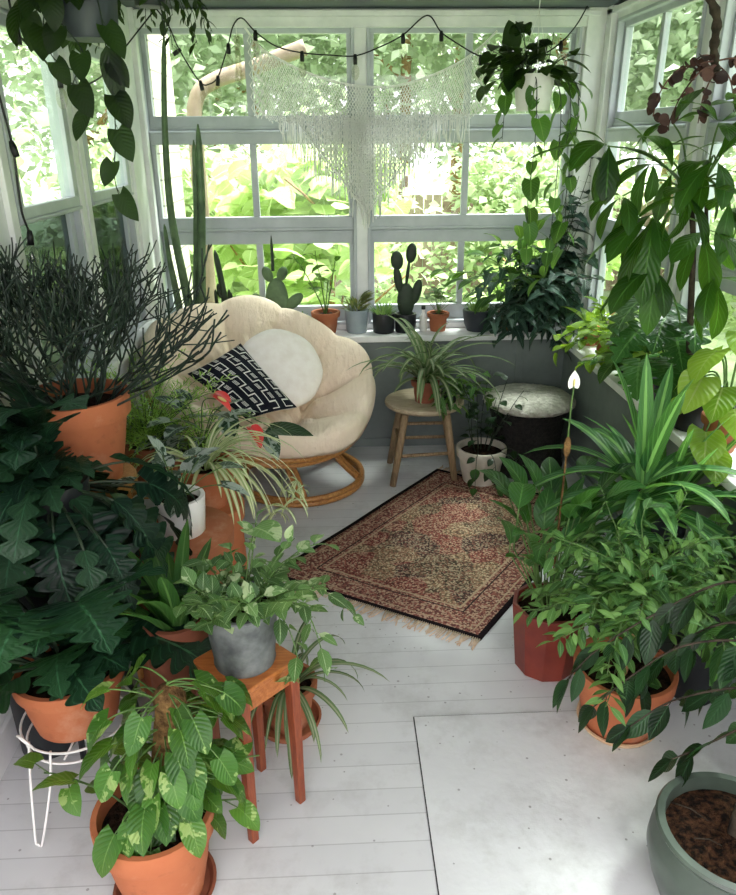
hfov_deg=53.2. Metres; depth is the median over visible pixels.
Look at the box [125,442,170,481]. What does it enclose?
pot
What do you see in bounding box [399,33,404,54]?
socket
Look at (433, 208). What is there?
shrub
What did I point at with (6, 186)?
trim
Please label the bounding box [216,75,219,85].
socket
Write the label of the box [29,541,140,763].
plant stand
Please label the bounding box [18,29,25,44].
string lights
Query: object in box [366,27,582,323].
window
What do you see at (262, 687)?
stool
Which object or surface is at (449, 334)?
trim
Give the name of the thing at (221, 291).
potted cactus
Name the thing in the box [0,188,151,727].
wall
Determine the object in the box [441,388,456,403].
pot
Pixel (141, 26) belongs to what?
string lights
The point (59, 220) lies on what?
window
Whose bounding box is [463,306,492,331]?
pot
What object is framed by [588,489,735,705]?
ivy
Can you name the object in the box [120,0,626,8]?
ceiling
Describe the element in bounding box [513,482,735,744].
potted plant
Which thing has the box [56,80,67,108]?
socket
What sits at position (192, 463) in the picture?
begonias
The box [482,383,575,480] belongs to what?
pouf
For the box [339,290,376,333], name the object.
succulent
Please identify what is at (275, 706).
spider plant
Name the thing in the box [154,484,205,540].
pot
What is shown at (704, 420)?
pot
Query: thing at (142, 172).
trim
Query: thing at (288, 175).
shrub
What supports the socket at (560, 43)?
attached to the string lights at (255, 34)
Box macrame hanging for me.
[244,27,497,228]
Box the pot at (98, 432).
[13,378,130,487]
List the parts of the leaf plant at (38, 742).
pot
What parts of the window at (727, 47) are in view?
sash, sash, sash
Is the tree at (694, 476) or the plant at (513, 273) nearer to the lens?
the tree at (694, 476)
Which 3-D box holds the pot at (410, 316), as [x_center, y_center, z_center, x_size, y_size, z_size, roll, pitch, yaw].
[0.205,-0.686,4.024,0.120,0.100,0.120,-1,23,-2]
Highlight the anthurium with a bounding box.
[132,389,312,463]
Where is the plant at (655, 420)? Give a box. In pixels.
[524,353,735,631]
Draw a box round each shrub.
[13,102,49,186]
[22,80,267,303]
[189,184,375,304]
[192,88,456,303]
[207,144,420,304]
[347,193,672,293]
[392,105,667,302]
[452,208,663,314]
[626,149,735,365]
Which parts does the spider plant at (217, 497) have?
pot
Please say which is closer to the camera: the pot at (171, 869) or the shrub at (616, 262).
the pot at (171, 869)
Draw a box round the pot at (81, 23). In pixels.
[62,0,118,42]
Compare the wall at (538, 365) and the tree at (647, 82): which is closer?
the wall at (538, 365)
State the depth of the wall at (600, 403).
3.55 m
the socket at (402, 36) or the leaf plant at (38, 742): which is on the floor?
the leaf plant at (38, 742)
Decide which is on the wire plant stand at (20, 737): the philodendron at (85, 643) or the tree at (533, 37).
the philodendron at (85, 643)
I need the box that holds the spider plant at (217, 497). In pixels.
[127,416,309,524]
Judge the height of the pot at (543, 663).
0.245 m
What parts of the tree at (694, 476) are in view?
pot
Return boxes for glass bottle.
[419,305,426,331]
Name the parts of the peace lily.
stem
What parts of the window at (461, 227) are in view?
sash, sash, sash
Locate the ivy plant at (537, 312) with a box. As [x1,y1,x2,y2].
[463,157,604,361]
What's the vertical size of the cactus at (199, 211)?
1.435 m
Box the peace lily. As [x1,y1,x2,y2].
[478,371,659,681]
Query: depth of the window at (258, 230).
3.76 m
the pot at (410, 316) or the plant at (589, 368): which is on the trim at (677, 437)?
the plant at (589, 368)
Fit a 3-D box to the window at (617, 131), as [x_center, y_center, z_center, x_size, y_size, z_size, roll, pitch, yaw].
[1.227,-1.167,3.314,0.073,1.460,0.900,-1,23,-2]
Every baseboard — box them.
[0,499,145,779]
[179,341,522,450]
[561,441,735,683]
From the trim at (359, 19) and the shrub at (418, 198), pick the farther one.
the shrub at (418, 198)
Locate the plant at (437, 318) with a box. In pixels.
[420,284,456,331]
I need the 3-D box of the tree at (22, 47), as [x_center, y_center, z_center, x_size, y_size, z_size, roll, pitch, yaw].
[-3.654,-9.465,14.383,9.094,10.788,10.403,-11,25,-23]
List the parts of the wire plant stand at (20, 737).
leg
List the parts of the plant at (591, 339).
stem, pot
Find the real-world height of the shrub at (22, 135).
3.429 m
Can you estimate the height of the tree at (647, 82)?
8.208 m
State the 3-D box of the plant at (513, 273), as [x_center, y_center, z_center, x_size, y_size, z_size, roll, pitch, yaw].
[0.633,-0.892,3.834,0.640,0.621,0.330,-1,23,-2]
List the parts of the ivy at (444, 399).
stem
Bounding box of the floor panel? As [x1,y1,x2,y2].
[414,706,735,894]
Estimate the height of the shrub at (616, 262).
1.708 m
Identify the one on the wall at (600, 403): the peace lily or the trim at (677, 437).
the trim at (677, 437)
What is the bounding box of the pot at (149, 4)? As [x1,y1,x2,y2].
[134,0,165,8]
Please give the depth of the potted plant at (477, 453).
3.67 m
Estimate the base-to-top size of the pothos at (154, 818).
0.584 m
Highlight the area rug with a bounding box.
[283,465,561,650]
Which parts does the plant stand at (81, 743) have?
leg, leg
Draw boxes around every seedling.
[285,252,340,332]
[561,300,607,345]
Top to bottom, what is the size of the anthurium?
0.368 m
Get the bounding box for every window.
[0,7,102,381]
[73,44,146,353]
[137,27,357,324]
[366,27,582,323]
[587,0,707,332]
[675,0,735,408]
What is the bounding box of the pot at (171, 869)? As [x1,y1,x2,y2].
[89,768,213,894]
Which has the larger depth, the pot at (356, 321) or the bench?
the pot at (356, 321)
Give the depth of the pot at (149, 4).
2.56 m
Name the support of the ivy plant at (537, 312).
on the trim at (449, 334)
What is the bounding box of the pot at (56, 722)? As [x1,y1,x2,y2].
[11,644,124,742]
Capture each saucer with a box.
[113,851,216,894]
[262,699,321,743]
[576,700,653,748]
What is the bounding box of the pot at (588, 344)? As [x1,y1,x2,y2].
[584,325,599,345]
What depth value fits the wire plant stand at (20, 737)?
1.81 m
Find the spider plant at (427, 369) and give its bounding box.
[346,315,516,418]
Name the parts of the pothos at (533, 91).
stem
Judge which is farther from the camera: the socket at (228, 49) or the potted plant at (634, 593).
the socket at (228, 49)
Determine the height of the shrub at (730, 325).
3.429 m
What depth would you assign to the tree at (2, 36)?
7.27 m
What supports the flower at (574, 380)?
on the peace lily
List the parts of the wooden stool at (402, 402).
leg, leg, seat, leg, leg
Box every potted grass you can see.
[368,301,398,333]
[460,296,492,331]
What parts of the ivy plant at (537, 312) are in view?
pot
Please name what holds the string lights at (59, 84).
hanging from the ceiling
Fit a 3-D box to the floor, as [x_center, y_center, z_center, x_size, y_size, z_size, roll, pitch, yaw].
[0.120,0.950,2.029,2.650,0.080,5.400,-1,23,-2]
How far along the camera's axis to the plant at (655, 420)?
2.22 m
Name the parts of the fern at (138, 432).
stem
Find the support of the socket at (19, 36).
attached to the string lights at (20, 40)
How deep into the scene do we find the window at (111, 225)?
3.31 m
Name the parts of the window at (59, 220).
sash, pane, sash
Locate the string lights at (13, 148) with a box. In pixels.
[0,95,33,249]
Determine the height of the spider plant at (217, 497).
0.332 m
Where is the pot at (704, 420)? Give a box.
[701,410,735,452]
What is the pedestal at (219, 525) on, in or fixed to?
on the floor
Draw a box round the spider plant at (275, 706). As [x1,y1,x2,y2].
[251,616,389,777]
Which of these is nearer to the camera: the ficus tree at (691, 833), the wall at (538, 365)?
the ficus tree at (691, 833)
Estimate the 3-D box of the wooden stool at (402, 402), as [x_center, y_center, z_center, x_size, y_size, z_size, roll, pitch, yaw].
[0.285,-0.050,3.778,0.400,0.424,0.380,-1,23,-2]
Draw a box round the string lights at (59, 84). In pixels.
[57,80,63,87]
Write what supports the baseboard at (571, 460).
attached to the wall at (600, 403)
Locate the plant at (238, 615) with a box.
[173,508,363,684]
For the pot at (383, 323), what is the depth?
3.97 m
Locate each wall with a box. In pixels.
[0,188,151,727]
[146,35,192,306]
[180,339,563,441]
[560,351,735,638]
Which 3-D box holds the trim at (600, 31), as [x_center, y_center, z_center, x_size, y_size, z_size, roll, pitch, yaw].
[1.253,-0.473,1.615,0.170,1.550,4.830,-1,23,-2]
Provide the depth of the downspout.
4.33 m
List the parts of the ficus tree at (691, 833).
stem, pot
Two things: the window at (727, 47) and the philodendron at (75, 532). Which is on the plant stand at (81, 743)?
the philodendron at (75, 532)
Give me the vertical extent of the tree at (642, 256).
1.096 m
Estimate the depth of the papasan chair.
3.50 m
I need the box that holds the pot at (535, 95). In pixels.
[515,73,554,111]
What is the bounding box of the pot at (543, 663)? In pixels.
[513,582,583,681]
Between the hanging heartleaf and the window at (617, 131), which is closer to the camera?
the hanging heartleaf
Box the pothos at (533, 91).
[475,2,592,295]
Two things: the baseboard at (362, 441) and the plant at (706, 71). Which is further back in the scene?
the baseboard at (362, 441)
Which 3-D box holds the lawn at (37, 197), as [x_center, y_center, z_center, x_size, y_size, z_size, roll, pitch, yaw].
[-0.761,-4.639,17.009,80.000,0.200,85.000,-1,23,-2]
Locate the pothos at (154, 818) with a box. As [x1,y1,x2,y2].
[13,653,259,894]
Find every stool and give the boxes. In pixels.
[193,643,305,843]
[385,388,463,486]
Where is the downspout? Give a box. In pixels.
[186,39,307,302]
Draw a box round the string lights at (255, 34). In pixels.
[156,6,587,103]
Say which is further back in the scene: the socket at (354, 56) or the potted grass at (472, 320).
the potted grass at (472, 320)
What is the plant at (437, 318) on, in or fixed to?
on the trim at (449, 334)
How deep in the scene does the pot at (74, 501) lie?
1.83 m
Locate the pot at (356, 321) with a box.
[345,307,367,333]
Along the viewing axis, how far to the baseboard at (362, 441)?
4.20 m
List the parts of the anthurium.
stem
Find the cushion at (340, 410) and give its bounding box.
[139,295,375,458]
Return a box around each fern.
[73,340,250,481]
[76,519,253,738]
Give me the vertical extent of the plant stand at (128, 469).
0.698 m
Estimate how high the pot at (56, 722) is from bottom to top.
0.160 m
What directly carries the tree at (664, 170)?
on the lawn at (37, 197)
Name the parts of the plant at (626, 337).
pot, stem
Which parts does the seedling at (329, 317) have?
stem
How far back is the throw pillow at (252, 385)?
3.28 m
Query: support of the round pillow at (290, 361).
on the cushion at (340, 410)
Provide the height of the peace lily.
0.997 m
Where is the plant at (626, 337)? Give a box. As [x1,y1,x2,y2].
[607,295,711,400]
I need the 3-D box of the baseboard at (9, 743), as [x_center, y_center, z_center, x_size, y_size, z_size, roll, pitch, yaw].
[-1.016,0.897,1.931,0.015,0.110,4.560,-1,23,-2]
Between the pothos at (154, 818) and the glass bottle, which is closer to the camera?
the pothos at (154, 818)
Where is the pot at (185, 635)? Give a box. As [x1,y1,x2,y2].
[143,610,219,738]
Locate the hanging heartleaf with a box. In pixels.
[6,0,138,220]
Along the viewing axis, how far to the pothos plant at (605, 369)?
3.02 m
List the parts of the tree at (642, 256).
stem, pot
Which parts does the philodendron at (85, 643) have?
stem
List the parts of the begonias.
stem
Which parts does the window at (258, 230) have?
sash, sash, sash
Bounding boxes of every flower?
[201,391,230,442]
[204,421,263,447]
[556,371,579,557]
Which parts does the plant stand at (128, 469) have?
leg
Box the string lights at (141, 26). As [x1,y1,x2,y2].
[127,13,151,45]
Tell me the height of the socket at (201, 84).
0.113 m
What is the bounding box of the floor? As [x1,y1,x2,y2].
[0,445,735,894]
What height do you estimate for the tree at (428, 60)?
8.609 m
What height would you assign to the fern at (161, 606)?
0.739 m
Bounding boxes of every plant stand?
[16,686,150,846]
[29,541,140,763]
[91,463,144,691]
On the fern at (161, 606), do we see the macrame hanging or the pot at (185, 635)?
the pot at (185, 635)
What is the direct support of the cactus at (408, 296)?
on the trim at (449, 334)
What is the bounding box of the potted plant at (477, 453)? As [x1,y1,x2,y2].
[455,372,527,495]
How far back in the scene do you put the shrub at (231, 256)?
5.56 m
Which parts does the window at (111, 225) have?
sash, pane, sash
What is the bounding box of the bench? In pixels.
[131,462,240,498]
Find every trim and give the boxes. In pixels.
[0,0,156,384]
[118,4,167,319]
[133,8,633,329]
[335,326,577,342]
[413,710,576,894]
[559,0,725,358]
[560,333,735,491]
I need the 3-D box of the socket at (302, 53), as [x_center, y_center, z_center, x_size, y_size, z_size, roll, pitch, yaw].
[-0.312,-1.823,3.497,0.037,0.114,0.039,-1,23,-2]
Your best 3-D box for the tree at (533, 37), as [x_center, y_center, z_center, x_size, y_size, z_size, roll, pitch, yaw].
[1.778,-10.780,15.950,11.559,11.921,10.105,9,24,21]
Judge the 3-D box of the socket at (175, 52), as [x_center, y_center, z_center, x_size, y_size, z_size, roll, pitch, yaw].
[-0.927,-1.843,3.462,0.102,0.072,0.038,-1,23,-2]
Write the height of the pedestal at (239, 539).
0.470 m
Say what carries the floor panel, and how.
on the floor
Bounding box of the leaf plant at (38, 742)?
[1,491,75,759]
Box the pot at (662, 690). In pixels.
[573,636,678,744]
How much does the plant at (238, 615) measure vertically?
0.455 m
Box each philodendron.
[0,362,196,611]
[0,559,211,742]
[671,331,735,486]
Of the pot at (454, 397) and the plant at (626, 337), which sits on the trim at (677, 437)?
the plant at (626, 337)
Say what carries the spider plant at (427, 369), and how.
on the wooden stool at (402, 402)
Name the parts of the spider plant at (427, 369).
pot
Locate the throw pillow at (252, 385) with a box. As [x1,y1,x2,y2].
[188,343,295,418]
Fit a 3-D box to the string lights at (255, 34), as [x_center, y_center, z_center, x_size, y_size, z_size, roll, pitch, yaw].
[0.023,-1.855,3.492,2.006,0.412,0.094,0,23,0]
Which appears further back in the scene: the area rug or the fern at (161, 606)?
the area rug
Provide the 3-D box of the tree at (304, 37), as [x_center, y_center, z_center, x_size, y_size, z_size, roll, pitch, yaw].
[-2.054,-6.634,11.326,6.568,7.896,7.513,-7,24,-15]
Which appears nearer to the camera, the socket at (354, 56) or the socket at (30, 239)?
the socket at (30, 239)
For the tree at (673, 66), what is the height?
6.568 m
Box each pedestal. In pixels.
[132,506,233,695]
[218,490,246,578]
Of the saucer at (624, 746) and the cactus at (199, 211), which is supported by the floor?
the saucer at (624, 746)
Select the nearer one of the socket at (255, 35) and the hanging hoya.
the hanging hoya
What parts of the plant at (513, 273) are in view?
stem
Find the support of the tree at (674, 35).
on the lawn at (37, 197)
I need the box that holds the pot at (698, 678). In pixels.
[673,572,735,705]
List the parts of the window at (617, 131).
sash, sash, sash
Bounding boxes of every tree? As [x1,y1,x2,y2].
[0,29,344,203]
[0,32,40,130]
[2,32,345,177]
[8,34,423,178]
[206,34,539,250]
[270,34,643,211]
[374,0,703,193]
[472,27,731,186]
[512,0,735,214]
[530,89,735,431]
[552,580,735,894]
[584,414,735,575]
[647,64,735,238]
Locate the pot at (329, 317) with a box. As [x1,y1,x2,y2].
[311,308,339,332]
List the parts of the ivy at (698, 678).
stem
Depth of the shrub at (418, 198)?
10.76 m
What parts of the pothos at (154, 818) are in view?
stem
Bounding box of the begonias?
[105,435,249,540]
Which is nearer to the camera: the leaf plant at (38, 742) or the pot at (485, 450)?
the leaf plant at (38, 742)
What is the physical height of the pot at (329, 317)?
0.115 m
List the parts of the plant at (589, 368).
stem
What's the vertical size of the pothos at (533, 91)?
1.294 m
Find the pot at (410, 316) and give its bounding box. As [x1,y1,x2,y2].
[395,311,416,333]
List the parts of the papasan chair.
leg, leg, leg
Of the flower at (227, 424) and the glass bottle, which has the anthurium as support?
the flower at (227, 424)
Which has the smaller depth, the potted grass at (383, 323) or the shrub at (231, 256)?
the potted grass at (383, 323)
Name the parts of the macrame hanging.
lace panel, cord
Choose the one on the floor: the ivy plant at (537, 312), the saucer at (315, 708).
the saucer at (315, 708)
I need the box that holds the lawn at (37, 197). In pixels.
[19,168,735,386]
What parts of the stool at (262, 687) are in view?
leg, leg, leg, leg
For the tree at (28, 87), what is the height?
6.576 m
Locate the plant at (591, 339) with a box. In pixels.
[552,296,626,366]
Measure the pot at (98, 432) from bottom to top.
0.262 m
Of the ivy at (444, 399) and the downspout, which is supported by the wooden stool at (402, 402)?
the ivy at (444, 399)
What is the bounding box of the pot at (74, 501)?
[31,474,89,541]
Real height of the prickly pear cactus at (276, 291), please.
0.520 m
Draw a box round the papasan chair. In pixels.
[141,370,366,507]
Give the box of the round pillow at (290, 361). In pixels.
[243,329,322,410]
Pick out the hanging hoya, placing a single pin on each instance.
(152, 5)
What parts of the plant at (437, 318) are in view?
pot, stem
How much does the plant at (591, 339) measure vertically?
0.369 m
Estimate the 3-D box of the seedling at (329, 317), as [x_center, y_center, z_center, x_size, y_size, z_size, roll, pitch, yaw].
[-0.276,-0.826,3.923,0.294,0.444,0.197,-6,23,-12]
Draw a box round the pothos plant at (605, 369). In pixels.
[577,312,669,390]
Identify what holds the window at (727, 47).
in the wall at (600, 403)
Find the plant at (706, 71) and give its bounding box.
[646,0,735,133]
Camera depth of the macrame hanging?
3.65 m
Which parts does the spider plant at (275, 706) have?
pot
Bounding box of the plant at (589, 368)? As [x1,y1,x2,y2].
[575,310,664,378]
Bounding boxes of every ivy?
[428,370,494,420]
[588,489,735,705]
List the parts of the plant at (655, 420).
pot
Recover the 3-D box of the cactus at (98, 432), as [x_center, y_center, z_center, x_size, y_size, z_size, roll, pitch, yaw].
[-0.702,-0.230,2.049,0.662,0.702,0.952,-1,23,-2]
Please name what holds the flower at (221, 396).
on the anthurium
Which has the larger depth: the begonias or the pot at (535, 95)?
the pot at (535, 95)
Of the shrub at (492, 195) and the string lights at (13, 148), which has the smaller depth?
the string lights at (13, 148)
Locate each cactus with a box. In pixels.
[0,232,234,487]
[161,36,205,310]
[214,250,232,303]
[253,236,302,308]
[391,243,421,333]
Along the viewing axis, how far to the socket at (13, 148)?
2.13 m
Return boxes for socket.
[9,140,21,179]
[13,29,21,56]
[26,230,33,249]
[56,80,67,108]
[172,48,181,55]
[199,80,208,103]
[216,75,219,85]
[226,43,231,55]
[252,30,258,55]
[300,51,306,70]
[351,54,356,71]
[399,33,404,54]
[439,31,444,53]
[556,40,562,58]
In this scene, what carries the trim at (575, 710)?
on the floor
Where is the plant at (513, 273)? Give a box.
[427,214,552,330]
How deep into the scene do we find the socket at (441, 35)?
3.48 m
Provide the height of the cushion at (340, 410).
0.612 m
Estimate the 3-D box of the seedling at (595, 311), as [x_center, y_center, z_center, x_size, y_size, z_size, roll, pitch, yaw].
[1.072,-0.596,3.640,0.244,0.219,0.506,5,23,12]
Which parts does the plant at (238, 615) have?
pot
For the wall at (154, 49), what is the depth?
4.07 m
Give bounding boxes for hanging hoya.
[88,0,216,56]
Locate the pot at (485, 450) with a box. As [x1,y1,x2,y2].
[456,437,506,486]
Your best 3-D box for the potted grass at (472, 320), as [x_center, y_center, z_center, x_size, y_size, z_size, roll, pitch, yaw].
[0.618,-0.739,4.007,0.231,0.206,0.217,-11,25,-24]
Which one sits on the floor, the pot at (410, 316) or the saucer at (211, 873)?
the saucer at (211, 873)
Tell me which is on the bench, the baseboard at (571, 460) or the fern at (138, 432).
the fern at (138, 432)
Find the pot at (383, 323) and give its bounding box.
[372,311,394,333]
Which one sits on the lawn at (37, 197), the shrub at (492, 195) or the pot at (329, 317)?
the shrub at (492, 195)
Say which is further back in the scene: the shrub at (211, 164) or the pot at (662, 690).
the shrub at (211, 164)
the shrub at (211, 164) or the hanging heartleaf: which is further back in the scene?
the shrub at (211, 164)

